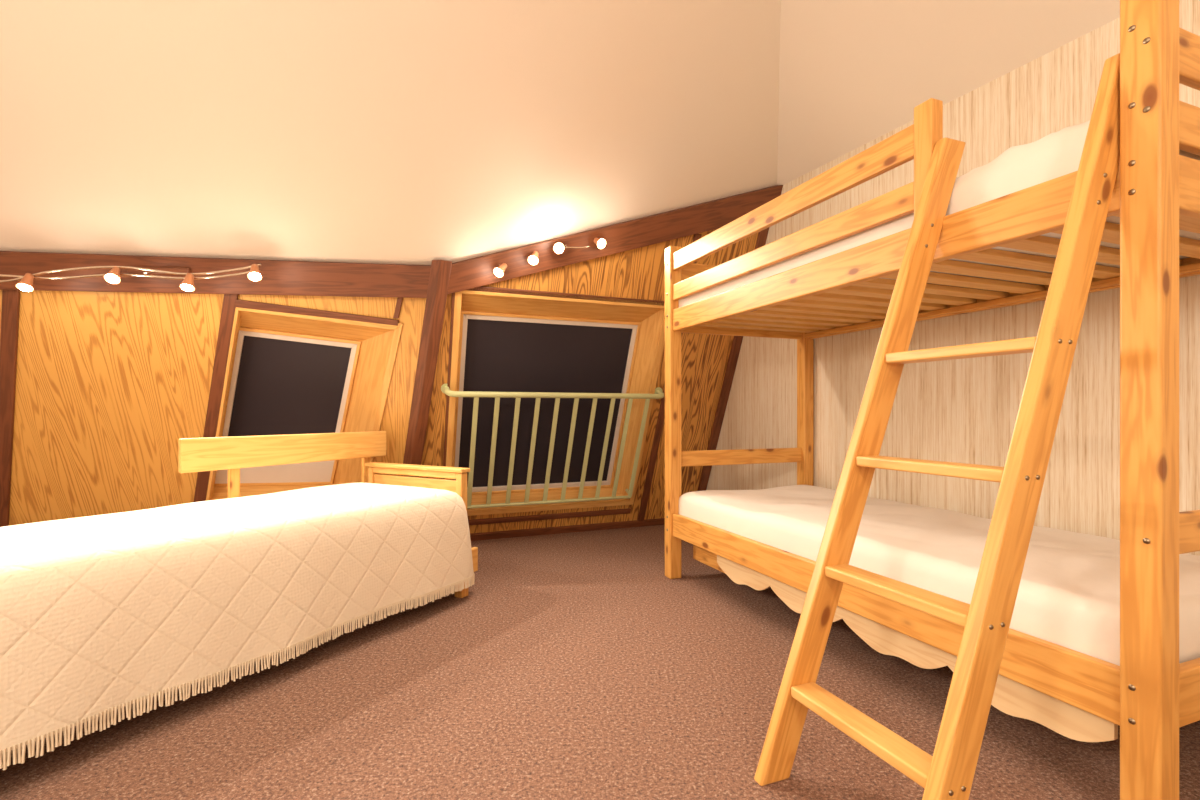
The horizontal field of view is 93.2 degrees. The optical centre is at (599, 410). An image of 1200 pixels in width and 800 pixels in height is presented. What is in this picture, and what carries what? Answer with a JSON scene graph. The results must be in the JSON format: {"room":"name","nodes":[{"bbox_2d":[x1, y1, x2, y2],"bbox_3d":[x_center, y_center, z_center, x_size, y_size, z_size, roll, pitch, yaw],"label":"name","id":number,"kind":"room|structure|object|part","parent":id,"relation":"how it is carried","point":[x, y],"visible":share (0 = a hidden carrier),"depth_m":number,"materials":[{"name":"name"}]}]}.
{"room":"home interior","nodes":[
{"label":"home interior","id":0,"kind":"room"},
{"bbox_2d":[0,290,425,525],"bbox_3d":[-2.930,-0.001,3.257,4.106,1.911,0.776,0,0,-8],"label":"wall","id":1,"kind":"structure","parent":0,"point":[109,384],"depth_m":3.23,"materials":[{"name":"brown wood"}]},
{"bbox_2d":[0,290,20,526],"bbox_3d":[-3.356,0.108,3.199,0.878,1.604,0.064,0,0,40],"label":"trim","id":2,"kind":"structure","parent":1,"relation":"attached to","point":[10,299],"depth_m":3.11,"materials":[{"name":"brown wood"}]},
{"bbox_2d":[0,264,261,291],"bbox_3d":[-2.532,-0.669,2.870,1.648,0.173,0.233,0,0,-5],"label":"track light","id":3,"kind":"object","parent":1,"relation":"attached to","point":[113,276],"visible":1,"depth_m":2.84,"materials":[{"name":"metal"}]},
{"bbox_3d":[-2.800,-0.631,2.770,0.065,0.092,0.079,0,0,0],"label":"lamp shade","id":4,"kind":"part","parent":3,"relation":"part of","materials":[{"name":"glass"}]},
{"bbox_3d":[-2.801,-0.603,2.763,0.048,0.040,0.049,0,0,0],"label":"bulb","id":5,"kind":"part","parent":3,"relation":"part of","materials":[{"name":"white glass"}]},
{"bbox_3d":[-2.401,-0.674,2.807,0.066,0.091,0.086,0,0,0],"label":"lamp shade","id":6,"kind":"part","parent":3,"relation":"part of","materials":[{"name":"glass"}]},
{"bbox_3d":[-2.402,-0.653,2.793,0.048,0.044,0.047,0,0,0],"label":"bulb","id":7,"kind":"part","parent":3,"relation":"part of","materials":[{"name":"white glass"}]},
{"bbox_3d":[-2.545,-0.695,2.845,1.612,0.122,0.142,0,0,0],"label":"rail","id":8,"kind":"part","parent":3,"relation":"part of","materials":[{"name":"metal"}]},
{"bbox_3d":[-2.544,-0.692,2.840,1.617,0.077,0.024,0,0,-5],"label":"rail","id":9,"kind":"part","parent":3,"relation":"part of","materials":[{"name":"metal"}]},
{"bbox_3d":[-2.300,-0.730,2.973,0.302,0.040,0.060,0,0,-7],"label":"ceiling plate","id":10,"kind":"part","parent":3,"relation":"part of","materials":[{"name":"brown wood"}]},
{"bbox_3d":[-2.060,-0.647,2.838,0.065,0.092,0.076,0,0,0],"label":"lamp shade","id":11,"kind":"part","parent":3,"relation":"part of","materials":[{"name":"orange metal"}]},
{"bbox_3d":[-2.061,-0.617,2.833,0.048,0.039,0.049,0,0,0],"label":"bulb","id":12,"kind":"part","parent":3,"relation":"part of","materials":[{"name":"white glass"}]},
{"bbox_3d":[-1.739,-0.702,2.862,0.070,0.092,0.082,0,0,0],"label":"lamp shade","id":13,"kind":"part","parent":3,"relation":"part of","materials":[{"name":"glass"}]},
{"bbox_3d":[-1.737,-0.678,2.853,0.048,0.042,0.048,0,0,0],"label":"bulb","id":14,"kind":"part","parent":3,"relation":"part of","materials":[{"name":"white glass"}]},
{"bbox_2d":[0,251,430,297],"bbox_3d":[-2.858,-0.714,2.928,3.960,0.208,0.126,0,0,-8],"label":"trim","id":15,"kind":"structure","parent":1,"relation":"attached to","point":[279,277],"depth_m":3.02,"materials":[{"name":"brown wood"}]},
{"bbox_2d":[194,294,238,501],"bbox_3d":[-2.294,0.108,3.344,0.859,1.604,0.061,0,0,41],"label":"trim","id":16,"kind":"structure","parent":1,"relation":"attached to","point":[228,309],"depth_m":3.24,"materials":[{"name":"brown wood"}]},
{"bbox_2d":[206,308,239,500],"bbox_3d":[-2.234,0.003,3.327,0.629,1.212,0.046,0,0,41],"label":"window frame","id":17,"kind":"structure","parent":1,"relation":"attached to","point":[237,312],"depth_m":3.26,"materials":[{"name":"brown wood"}]},
{"bbox_2d":[211,316,239,494],"bbox_3d":[-2.272,-0.030,3.398,0.743,1.251,0.064,0,0,41],"label":"reveal jamb","id":18,"kind":"object","parent":1,"relation":"attached to","point":[239,316],"visible":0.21,"depth_m":3.29,"materials":[{"name":"brown wood"}]},
{"bbox_2d":[211,483,335,499],"bbox_3d":[-2.034,0.534,3.640,1.010,0.080,0.138,0,21,-8],"label":"sill","id":19,"kind":"structure","parent":1,"relation":"attached to","point":[220,492],"depth_m":3.63,"materials":[{"name":"brown wood"}]},
{"bbox_2d":[215,307,402,483],"bbox_3d":[-1.811,-0.095,3.447,1.291,1.121,0.623,0,0,-8],"label":"window","id":20,"kind":"structure","parent":1,"relation":"in","point":[254,323],"depth_m":3.46,"materials":[{"name":"brown wood"}]},
{"bbox_3d":[-2.284,-0.014,3.490,0.502,0.953,0.047,0,0,41],"label":"sash","id":21,"kind":"part","parent":20,"relation":"part of","materials":[{"name":"wood"}]},
{"bbox_2d":[214,482,331,485],"bbox_3d":[-2.121,0.470,3.669,0.742,0.020,0.019,0,21,-8],"label":"sill","id":22,"kind":"structure","parent":20,"relation":"attached to","point":[287,483],"depth_m":3.67,"materials":[{"name":"beige wood"}]},
{"bbox_3d":[-2.083,0.358,3.638,0.770,0.223,0.025,0,21,-8],"label":"vent panel","id":23,"kind":"part","parent":20,"relation":"part of","materials":[{"name":"white paint"}]},
{"bbox_3d":[-1.964,-0.014,3.529,0.906,0.893,0.350,0,0,-8],"label":"glass","id":24,"kind":"part","parent":20,"relation":"part of","materials":[{"name":"black glass"}]},
{"bbox_2d":[335,345,356,432],"bbox_3d":[-1.628,0.017,3.584,0.037,0.970,0.037,15,18,-13],"label":"jamb","id":25,"kind":"object","parent":20,"relation":"attached to","point":[351,361],"depth_m":3.51,"materials":[{"name":"white wood"}]},
{"bbox_2d":[330,341,361,483],"bbox_3d":[-1.604,0.027,3.569,0.019,0.996,0.019,15,18,-13],"label":"jamb","id":26,"kind":"object","parent":20,"relation":"attached to","point":[359,344],"depth_m":3.53,"materials":[{"name":"brown wood"}]},
{"bbox_2d":[228,299,398,325],"bbox_3d":[-1.602,-0.554,3.183,0.904,0.128,0.030,0,0,-10],"label":"trim","id":27,"kind":"structure","parent":1,"relation":"attached to","point":[239,303],"depth_m":3.17,"materials":[{"name":"brown wood"}]},
{"bbox_2d":[334,324,402,483],"bbox_3d":[-1.452,-0.009,3.510,0.231,1.226,0.138,15,18,-13],"label":"jamb","id":28,"kind":"object","parent":1,"relation":"attached to","point":[374,351],"depth_m":3.48,"materials":[{"name":"brown wood"}]},
{"bbox_2d":[393,298,402,317],"bbox_3d":[-1.142,-0.612,3.224,0.103,0.164,0.031,0,0,44],"label":"trim","id":29,"kind":"structure","parent":1,"relation":"attached to","point":[399,300],"depth_m":3.22,"materials":[{"name":"brown wood"}]},
{"bbox_2d":[401,260,451,476],"bbox_3d":[-1.108,0.037,3.466,0.122,1.735,0.863,0,0,-37],"label":"trim","id":30,"kind":"structure","parent":1,"relation":"attached to","point":[440,271],"depth_m":3.30,"materials":[{"name":"brown wood"}]},
{"bbox_2d":[0,0,1119,264],"bbox_3d":[-0.531,-1.635,0.973,7.846,1.720,5.645,0,0,0],"label":"ceiling","id":31,"kind":"structure","parent":0,"point":[412,132],"depth_m":2.54,"materials":[{"name":"paint"}]},
{"bbox_2d":[419,228,758,532],"bbox_3d":[-0.070,-0.348,3.772,2.380,2.605,1.139,0,0,-22],"label":"wall","id":32,"kind":"structure","parent":0,"point":[638,273],"depth_m":3.93,"materials":[{"name":"brown wood"}]},
{"bbox_2d":[442,293,454,478],"bbox_3d":[-0.940,0.005,3.536,0.040,1.458,0.621,0,0,-22],"label":"trim","id":33,"kind":"structure","parent":32,"relation":"attached to","point":[453,294],"depth_m":3.43,"materials":[{"name":"brown wood"}]},
{"bbox_2d":[468,508,630,524],"bbox_3d":[-0.411,0.766,4.093,1.390,0.039,0.028,0,0,-22],"label":"trim","id":34,"kind":"structure","parent":32,"relation":"attached to","point":[628,510],"depth_m":4.10,"materials":[{"name":"brown wood"}]},
{"bbox_2d":[467,499,632,515],"bbox_3d":[-0.402,0.691,4.070,1.408,0.043,0.028,0,23,-22],"label":"sill","id":35,"kind":"structure","parent":32,"relation":"attached to","point":[616,502],"depth_m":4.06,"materials":[{"name":"brown wood"}]},
{"bbox_2d":[441,288,664,508],"bbox_3d":[-0.310,-0.066,3.857,1.524,1.424,0.746,0,0,-22],"label":"window","id":36,"kind":"structure","parent":32,"relation":"in","point":[479,305],"depth_m":3.84,"materials":[{"name":"brown wood"}]},
{"bbox_2d":[445,292,461,478],"bbox_3d":[-0.927,-0.007,3.542,0.040,1.553,0.029,0,23,-22],"label":"jamb","id":37,"kind":"object","parent":36,"relation":"attached to","point":[458,295],"depth_m":3.45,"materials":[{"name":"wood"}]},
{"bbox_2d":[451,312,463,479],"bbox_3d":[-0.938,-0.012,3.703,0.019,1.302,0.021,0,23,-22],"label":"jamb","id":38,"kind":"object","parent":36,"relation":"attached to","point":[462,315],"depth_m":3.63,"materials":[{"name":"wood"}]},
{"bbox_2d":[454,315,467,479],"bbox_3d":[-0.926,-0.020,3.728,0.037,1.275,0.037,0,23,-22],"label":"jamb","id":39,"kind":"object","parent":36,"relation":"attached to","point":[465,321],"depth_m":3.66,"materials":[{"name":"wood"}]},
{"bbox_2d":[467,481,609,491],"bbox_3d":[-0.477,0.552,4.169,1.196,0.038,0.036,0,23,-22],"label":"sill","id":40,"kind":"structure","parent":36,"relation":"attached to","point":[589,483],"depth_m":4.16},
{"bbox_2d":[472,485,611,494],"bbox_3d":[-0.473,0.580,4.159,1.221,0.022,0.019,0,23,-22],"label":"sill","id":41,"kind":"structure","parent":36,"relation":"attached to","point":[602,486],"depth_m":4.16,"materials":[{"name":"beige wood"}]},
{"bbox_2d":[467,487,623,508],"bbox_3d":[-0.428,0.641,4.134,1.400,0.071,0.138,0,23,-22],"label":"sill","id":42,"kind":"structure","parent":36,"relation":"attached to","point":[604,492],"depth_m":4.13,"materials":[{"name":"brown wood"}]},
{"bbox_3d":[-0.387,-0.021,3.948,1.145,1.130,0.483,0,0,-22],"label":"glass","id":43,"kind":"part","parent":36,"relation":"part of","materials":[{"name":"black glass"}]},
{"bbox_3d":[-0.341,0.615,4.001,1.234,0.061,0.108,0,0,-22],"label":"rail","id":44,"kind":"part","parent":36,"relation":"part of","materials":[{"name":"green paint"}]},
{"bbox_3d":[-0.305,0.238,3.845,1.524,0.814,0.423,0,0,-22],"label":"window guard railing","id":45,"kind":"part","parent":36,"relation":"part of","materials":[{"name":"beige metal"}]},
{"bbox_3d":[-0.248,-0.120,3.703,1.496,0.073,0.117,0,0,-22],"label":"rail","id":46,"kind":"part","parent":36,"relation":"part of","materials":[{"name":"green paint"}]},
{"bbox_3d":[0.153,-0.020,4.165,0.035,1.186,0.522,0,0,-22],"label":"sash","id":47,"kind":"part","parent":36,"relation":"part of","materials":[{"name":"wood"}]},
{"bbox_2d":[468,286,664,305],"bbox_3d":[-0.176,-0.712,3.520,1.445,0.033,0.024,0,0,-22],"label":"trim","id":48,"kind":"structure","parent":32,"relation":"attached to","point":[490,289],"depth_m":3.49,"materials":[{"name":"brown wood"}]},
{"bbox_2d":[470,518,664,540],"bbox_3d":[-0.257,0.881,4.206,2.280,0.060,0.038,0,0,-22],"label":"trim","id":49,"kind":"structure","parent":32,"relation":"attached to","point":[660,521],"depth_m":4.19,"materials":[{"name":"brown wood"}]},
{"bbox_2d":[447,185,782,294],"bbox_3d":[0.132,-1.067,3.462,2.171,0.844,0.122,0,0,-14],"label":"trim","id":50,"kind":"structure","parent":32,"relation":"attached to","point":[471,273],"depth_m":3.42,"materials":[{"name":"brown wood"}]},
{"bbox_2d":[493,263,506,277],"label":"track light","id":51,"kind":"object","parent":50,"relation":"attached to","point":[499,271],"depth_m":3.18,"materials":[{"name":"glass"}]},
{"bbox_3d":[-0.568,-0.778,3.183,0.049,0.046,0.047,0,0,0],"label":"bulb","id":52,"kind":"part","parent":51,"relation":"part of","materials":[{"name":"white glass"}]},
{"bbox_3d":[-0.566,-0.796,3.200,0.064,0.089,0.090,0,0,11],"label":"lamp shade","id":53,"kind":"part","parent":51,"relation":"part of","materials":[{"name":"orange metal"}]},
{"bbox_2d":[527,251,538,265],"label":"track light","id":54,"kind":"object","parent":50,"relation":"attached to","point":[533,259],"depth_m":3.22,"materials":[{"name":"metal"}]},
{"bbox_3d":[-0.380,-0.877,3.242,0.066,0.090,0.090,0,0,0],"label":"lamp shade","id":55,"kind":"part","parent":54,"relation":"part of","materials":[{"name":"glass"}]},
{"bbox_3d":[-0.379,-0.858,3.223,0.048,0.045,0.046,0,0,0],"label":"bulb","id":56,"kind":"part","parent":54,"relation":"part of","materials":[{"name":"white glass"}]},
{"bbox_2d":[553,242,589,253],"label":"track light","id":57,"kind":"object","parent":50,"relation":"attached to","point":[558,248],"depth_m":3.24,"materials":[{"name":"metal"}]},
{"bbox_3d":[-0.235,-0.930,3.280,0.065,0.065,0.086,0,0,0],"label":"lamp shade","id":58,"kind":"part","parent":57,"relation":"part of","materials":[{"name":"orange metal"}]},
{"bbox_3d":[-0.235,-0.931,3.240,0.048,0.048,0.032,0,0,0],"label":"bulb","id":59,"kind":"part","parent":57,"relation":"part of","materials":[{"name":"white glass"}]},
{"bbox_3d":[-0.293,-0.941,3.317,0.682,0.220,0.026,0,0,-16],"label":"rail","id":60,"kind":"part","parent":57,"relation":"part of","materials":[{"name":"metal"}]},
{"bbox_2d":[594,238,605,248],"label":"track light","id":61,"kind":"object","parent":50,"relation":"attached to","point":[600,242],"depth_m":3.33,"materials":[{"name":"metal"}]},
{"bbox_3d":[-0.012,-0.997,3.358,0.092,0.082,0.064,0,0,40],"label":"lamp shade","id":62,"kind":"part","parent":61,"relation":"part of","materials":[{"name":"glass"}]},
{"bbox_3d":[0.008,-0.988,3.342,0.048,0.049,0.040,0,0,-40],"label":"bulb","id":63,"kind":"part","parent":61,"relation":"part of","materials":[{"name":"white glass"}]},
{"bbox_2d":[612,309,663,495],"bbox_3d":[0.271,-0.039,4.109,0.125,1.478,0.725,0,0,-22],"label":"reveal jamb","id":64,"kind":"object","parent":32,"relation":"attached to","point":[650,327],"visible":0.57,"depth_m":4.04,"materials":[{"name":"wood"}]},
{"bbox_2d":[610,323,640,486],"bbox_3d":[0.179,-0.012,4.154,0.018,1.205,0.517,0,0,-22],"label":"stop jamb","id":65,"kind":"object","parent":64,"relation":"on","point":[639,325],"visible":1,"depth_m":4.13,"materials":[{"name":"white wood"}]},
{"bbox_2d":[629,309,664,503],"bbox_3d":[0.343,-0.007,4.056,0.040,1.441,0.623,0,0,-22],"label":"window frame","id":66,"kind":"structure","parent":32,"relation":"attached to","point":[660,344],"depth_m":3.96,"materials":[{"name":"brown wood"}]},
{"bbox_2d":[638,234,701,520],"bbox_3d":[0.470,-0.116,4.049,0.050,2.053,0.874,0,0,-22],"label":"trim","id":67,"kind":"structure","parent":32,"relation":"attached to","point":[661,416],"depth_m":4.21,"materials":[{"name":"brown wood"}]},
{"bbox_2d":[0,525,1199,799],"bbox_3d":[-0.500,0.955,1.600,8.200,0.100,7.200,0,0,0],"label":"floor","id":68,"kind":"structure","parent":0,"point":[571,666],"depth_m":1.69,"materials":[{"name":"carpet"}]},
{"bbox_2d":[0,431,477,769],"bbox_3d":[-1.436,0.512,2.222,0.982,0.785,2.228,0,0,29],"label":"bed","id":69,"kind":"object","parent":68,"relation":"on","point":[100,615],"visible":1,"depth_m":1.80,"materials":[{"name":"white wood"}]},
{"bbox_3d":[-1.730,0.525,2.679,0.025,0.760,0.045,0,0,29],"label":"backrest post","id":70,"kind":"part","parent":69,"relation":"part of","materials":[{"name":"brown wood"}]},
{"bbox_3d":[-1.373,0.525,3.328,0.025,0.760,0.045,0,0,29],"label":"backrest post","id":71,"kind":"part","parent":69,"relation":"part of","materials":[{"name":"brown wood"}]},
{"bbox_3d":[-1.303,0.613,3.261,0.040,0.585,0.045,0,0,29],"label":"headboard post","id":72,"kind":"part","parent":69,"relation":"part of","materials":[{"name":"brown wood"}]},
{"bbox_3d":[-1.010,0.336,3.099,0.630,0.035,0.041,0,0,29],"label":"headboard rail","id":73,"kind":"part","parent":69,"relation":"part of","materials":[{"name":"brown wood"}]},
{"bbox_3d":[-1.010,0.482,3.098,0.630,0.245,0.023,0,0,29],"label":"headboard panel","id":74,"kind":"part","parent":69,"relation":"part of","materials":[{"name":"brown wood"}]},
{"bbox_3d":[-0.677,0.797,2.770,0.050,0.215,0.050,0,0,29],"label":"leg","id":75,"kind":"part","parent":69,"relation":"part of","materials":[{"name":"brown wood"}]},
{"bbox_3d":[-0.716,0.613,2.938,0.040,0.585,0.045,0,0,29],"label":"headboard post","id":76,"kind":"part","parent":69,"relation":"part of","materials":[{"name":"brown wood"}]},
{"bbox_3d":[-1.106,0.745,1.985,0.025,0.120,2.000,0,0,29],"label":"frame","id":77,"kind":"part","parent":69,"relation":"part of","materials":[{"name":"brown wood"}]},
{"bbox_2d":[665,0,1199,799],"bbox_3d":[0.910,0.005,2.189,1.571,1.800,2.120,0,0,-21],"label":"bunk bed","id":78,"kind":"object","parent":68,"relation":"on","point":[1078,636],"visible":1,"depth_m":1.40,"materials":[{"name":"brown wood"}]},
{"bbox_3d":[0.398,0.007,3.090,0.070,1.795,0.070,0,0,-21],"label":"post","id":79,"kind":"part","parent":78,"relation":"part of","materials":[{"name":"brown wood"}]},
{"bbox_3d":[1.236,0.007,3.417,0.070,1.795,0.070,0,0,-21],"label":"post","id":80,"kind":"part","parent":78,"relation":"part of","materials":[{"name":"brown wood"}]},
{"bbox_3d":[0.764,-0.487,2.132,0.030,0.115,1.980,0,0,-21],"label":"rail","id":81,"kind":"part","parent":78,"relation":"part of","materials":[{"name":"brown wood"}]},
{"bbox_3d":[0.764,0.613,2.132,0.030,0.120,1.980,0,0,-21],"label":"rail","id":82,"kind":"part","parent":78,"relation":"part of","materials":[{"name":"brown wood"}]},
{"bbox_3d":[0.956,-0.715,1.653,0.048,0.360,0.060,0,0,-21],"label":"guard post","id":83,"kind":"part","parent":78,"relation":"part of","materials":[{"name":"brown wood"}]},
{"bbox_3d":[1.190,-0.596,2.299,0.870,0.226,1.990,0,0,-21],"label":"mattress","id":84,"kind":"part","parent":78,"relation":"part of","materials":[{"name":"white fabric"}]},
{"bbox_3d":[1.190,0.523,2.299,0.870,0.199,1.990,0,0,-21],"label":"mattress","id":85,"kind":"part","parent":78,"relation":"part of","materials":[{"name":"white fabric"}]},
{"bbox_3d":[1.143,0.007,1.180,0.070,1.795,0.070,0,0,-21],"label":"post","id":86,"kind":"part","parent":78,"relation":"part of","materials":[{"name":"brown wood"}]},
{"bbox_2d":[706,0,1199,555],"bbox_3d":[2.138,-0.295,1.365,0.100,2.500,7.300,0,0,-21],"label":"wall","id":87,"kind":"structure","parent":0,"point":[965,410],"depth_m":2.46,"materials":[{"name":"wood"}]},
{"bbox_2d":[697,228,768,490],"bbox_3d":[0.942,-0.193,4.203,0.070,2.210,0.942,0,0,-22],"label":"trim","id":88,"kind":"structure","parent":87,"relation":"attached to","point":[762,235],"depth_m":4.22,"materials":[{"name":"brown wood"}]}
]}

